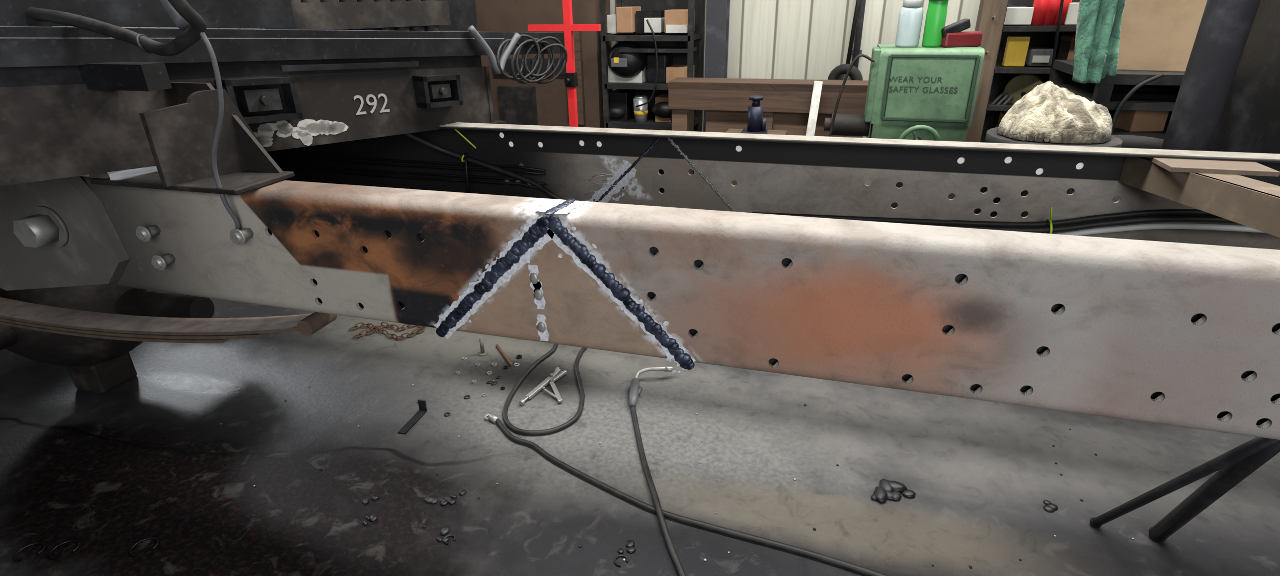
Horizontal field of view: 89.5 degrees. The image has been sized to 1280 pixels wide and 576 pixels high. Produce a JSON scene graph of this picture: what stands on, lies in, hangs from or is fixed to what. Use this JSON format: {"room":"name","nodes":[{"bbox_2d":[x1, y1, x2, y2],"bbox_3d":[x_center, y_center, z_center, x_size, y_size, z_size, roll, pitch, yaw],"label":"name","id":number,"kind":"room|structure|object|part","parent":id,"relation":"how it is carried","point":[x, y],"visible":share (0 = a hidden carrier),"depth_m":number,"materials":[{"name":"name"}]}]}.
{"room":"vehicle repair workshop","nodes":[
{"label":"vehicle repair workshop","id":0,"kind":"room"},
{"bbox_2d":[0,25,51,26],"bbox_3d":[-6.158,-1.388,2.105,0.200,3.600,7.300,6,25,15],"label":"wall","id":1,"kind":"structure","parent":0,"point":[16,26],"depth_m":5.36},
{"bbox_2d":[51,0,980,185],"bbox_3d":[0.744,-2.254,3.807,12.000,3.600,0.200,6,25,15],"label":"wall","id":2,"kind":"structure","parent":0,"point":[768,39],"depth_m":3.94,"materials":[{"name":"white metal"}]},
{"bbox_2d":[844,0,866,136],"bbox_3d":[1.288,-1.870,3.663,0.060,3.000,0.046,6,25,15],"label":"conduit","id":3,"kind":"object","parent":2,"relation":"attached to","point":[856,51],"visible":0.32,"depth_m":3.81,"materials":[{"name":"metal"}]},
{"bbox_2d":[0,297,1279,575],"bbox_3d":[-0.244,0.898,1.372,12.000,0.150,7.500,6,25,15],"label":"floor","id":4,"kind":"structure","parent":0,"point":[151,454],"depth_m":1.96,"materials":[{"name":"grey concrete"}]},
{"bbox_2d":[348,321,425,339],"bbox_3d":[-1.103,0.184,2.791,0.336,0.029,0.153,-1,24,-1],"label":"chain","id":5,"kind":"object","parent":4,"relation":"on","point":[377,328],"visible":0.94,"depth_m":2.80,"materials":[{"name":"metal"}]},
{"bbox_2d":[439,0,613,182],"bbox_3d":[-1.242,-1.887,4.282,2.090,2.600,0.320,6,25,15],"label":"tall cabinet","id":6,"kind":"object","parent":4,"relation":"on","point":[515,103],"visible":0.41,"depth_m":4.14,"materials":[{"name":"metal"}]},
{"bbox_2d":[518,367,566,405],"bbox_3d":[-0.323,0.359,2.363,0.145,0.025,0.255,6,25,15],"label":"pliers","id":7,"kind":"object","parent":4,"relation":"on","point":[554,376],"visible":1,"depth_m":2.35,"materials":[{"name":"metal"}]},
{"bbox_2d":[527,0,600,127],"bbox_3d":[-0.353,-1.085,3.311,0.446,1.900,0.446,6,25,15],"label":"stand","id":8,"kind":"object","parent":4,"relation":"on","point":[571,80],"visible":0.34,"depth_m":3.25,"materials":[{"name":"paint"}]},
{"bbox_2d":[13,336,1134,568],"bbox_3d":[-0.105,0.438,2.128,3.033,0.078,1.137,0,24,1],"label":"debris","id":9,"kind":"object","parent":4,"relation":"on","point":[888,489],"visible":1,"depth_m":1.84,"materials":[{"name":"metal"}]},
{"bbox_2d":[0,0,1279,439],"bbox_3d":[-0.787,-0.291,1.597,7.200,1.863,2.690,6,25,15],"label":"chassis","id":10,"kind":"object","parent":4,"relation":"on","point":[329,159],"visible":1,"depth_m":1.35,"materials":[{"name":"metal"}]},
{"bbox_3d":[-1.728,-0.440,1.526,1.600,0.288,0.060,6,25,15],"label":"plate","id":11,"kind":"part","parent":10,"relation":"part of","materials":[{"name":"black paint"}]},
{"bbox_3d":[-0.271,-0.037,1.297,6.000,0.280,0.090,6,25,15],"label":"frame rail","id":12,"kind":"part","parent":10,"relation":"part of","materials":[{"name":"metal"}]},
{"bbox_3d":[-0.057,-0.340,1.971,6.000,0.280,0.090,6,25,15],"label":"frame rail","id":13,"kind":"part","parent":10,"relation":"part of","materials":[{"name":"metal"}]},
{"bbox_3d":[-0.278,-0.027,1.275,5.900,0.252,0.006,6,25,15],"label":"frame rail liner","id":14,"kind":"part","parent":10,"relation":"part of","materials":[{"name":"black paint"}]},
{"bbox_2d":[599,0,705,192],"bbox_3d":[0.061,-1.552,3.976,0.606,2.200,0.397,6,25,15],"label":"shelving","id":15,"kind":"object","parent":4,"relation":"on","point":[660,42],"visible":0.7,"depth_m":3.99,"materials":[{"name":"metal"}]},
{"bbox_2d":[628,365,686,575],"bbox_3d":[0.048,0.522,1.958,0.173,0.052,1.038,-1,24,0],"label":"gun","id":16,"kind":"object","parent":4,"relation":"on","point":[635,390],"visible":1,"depth_m":1.95,"materials":[{"name":"grey plastic"}]},
{"bbox_2d":[484,343,888,575],"bbox_3d":[0.022,0.540,1.953,0.555,0.022,1.710,-18,29,-33],"label":"cables","id":17,"kind":"object","parent":4,"relation":"on","point":[820,557],"visible":0.94,"depth_m":1.89,"materials":[{"name":"rubber"}]},
{"bbox_2d":[703,0,729,131],"bbox_3d":[0.461,-1.796,3.771,0.160,2.800,0.170,6,25,15],"label":"steel post","id":18,"kind":"object","parent":4,"relation":"on","point":[717,11],"visible":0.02,"depth_m":3.86,"materials":[{"name":"grey metal"}]},
{"bbox_2d":[725,95,787,185],"bbox_3d":[0.572,-0.538,3.321,0.300,0.865,0.300,6,25,15],"label":"jack","id":19,"kind":"object","parent":4,"relation":"on","point":[756,124],"visible":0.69,"depth_m":3.17,"materials":[{"name":"blue metal"}]},
{"bbox_2d":[668,77,868,174],"bbox_3d":[0.719,-0.746,3.763,1.087,0.880,0.220,6,25,15],"label":"bench","id":20,"kind":"object","parent":4,"relation":"on","point":[786,103],"visible":0.47,"depth_m":3.57,"materials":[{"name":"brown wood"}]},
{"bbox_2d":[805,80,822,136],"bbox_3d":[0.877,-0.618,3.449,0.050,0.912,0.296,12,27,26],"label":"plank","id":21,"kind":"object","parent":4,"relation":"on","point":[817,87],"visible":0.36,"depth_m":3.38,"materials":[{"name":"paint"}]},
{"bbox_2d":[827,0,862,80],"bbox_3d":[1.214,-1.307,3.799,0.201,1.825,0.202,6,25,15],"label":"hand truck","id":22,"kind":"object","parent":4,"relation":"on","point":[839,72],"visible":0.36,"depth_m":3.73,"materials":[{"name":"metal"}]},
{"bbox_2d":[823,0,984,208],"bbox_3d":[1.160,-0.656,3.006,0.612,1.319,0.446,6,25,15],"label":"machine","id":23,"kind":"object","parent":4,"relation":"on","point":[927,90],"visible":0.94,"depth_m":2.74,"materials":[{"name":"metal"}]},
{"bbox_2d":[948,0,1008,199],"bbox_3d":[1.774,-1.276,2.949,0.600,2.480,0.161,6,25,15],"label":"wood post","id":24,"kind":"object","parent":4,"relation":"on","point":[991,13],"visible":0.25,"depth_m":3.02,"materials":[{"name":"brown wood"}]},
{"bbox_2d":[973,0,1125,217],"bbox_3d":[2.072,-1.157,3.017,0.656,2.200,1.270,6,25,15],"label":"shelving","id":25,"kind":"object","parent":4,"relation":"on","point":[1035,34],"visible":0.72,"depth_m":3.31,"materials":[{"name":"metal"}]},
{"bbox_2d":[984,80,1122,194],"bbox_3d":[1.413,-0.209,2.346,0.420,1.036,0.420,6,25,15],"label":"rock","id":26,"kind":"object","parent":4,"relation":"on","point":[1049,114],"visible":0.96,"depth_m":2.10,"materials":[{"name":"stone"}]},
{"bbox_2d":[1021,0,1207,217],"bbox_3d":[2.336,-0.644,2.840,0.843,1.400,0.979,6,25,15],"label":"shelving","id":27,"kind":"object","parent":4,"relation":"on","point":[1158,37],"visible":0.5,"depth_m":2.67,"materials":[{"name":"metal"}]},
{"bbox_2d":[1089,436,1279,542],"bbox_3d":[1.219,0.443,1.398,0.170,0.622,0.443,6,25,15],"label":"bars","id":28,"kind":"object","parent":4,"relation":"on","point":[1233,466],"visible":0.96,"depth_m":1.35,"materials":[{"name":"black paint"}]},
{"bbox_2d":[1160,0,1261,151],"bbox_3d":[1.666,-1.289,1.608,0.200,3.599,0.200,6,25,15],"label":"steel post","id":29,"kind":"object","parent":4,"relation":"on","point":[1225,26],"visible":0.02,"depth_m":1.87,"materials":[{"name":"grey metal"}]},
{"bbox_2d":[1208,0,1279,154],"bbox_3d":[2.555,-0.400,2.160,0.900,1.500,0.700,6,25,15],"label":"cabinet","id":30,"kind":"object","parent":4,"relation":"on","point":[1249,121],"visible":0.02,"depth_m":2.24,"materials":[{"name":"black metal"}]}
]}

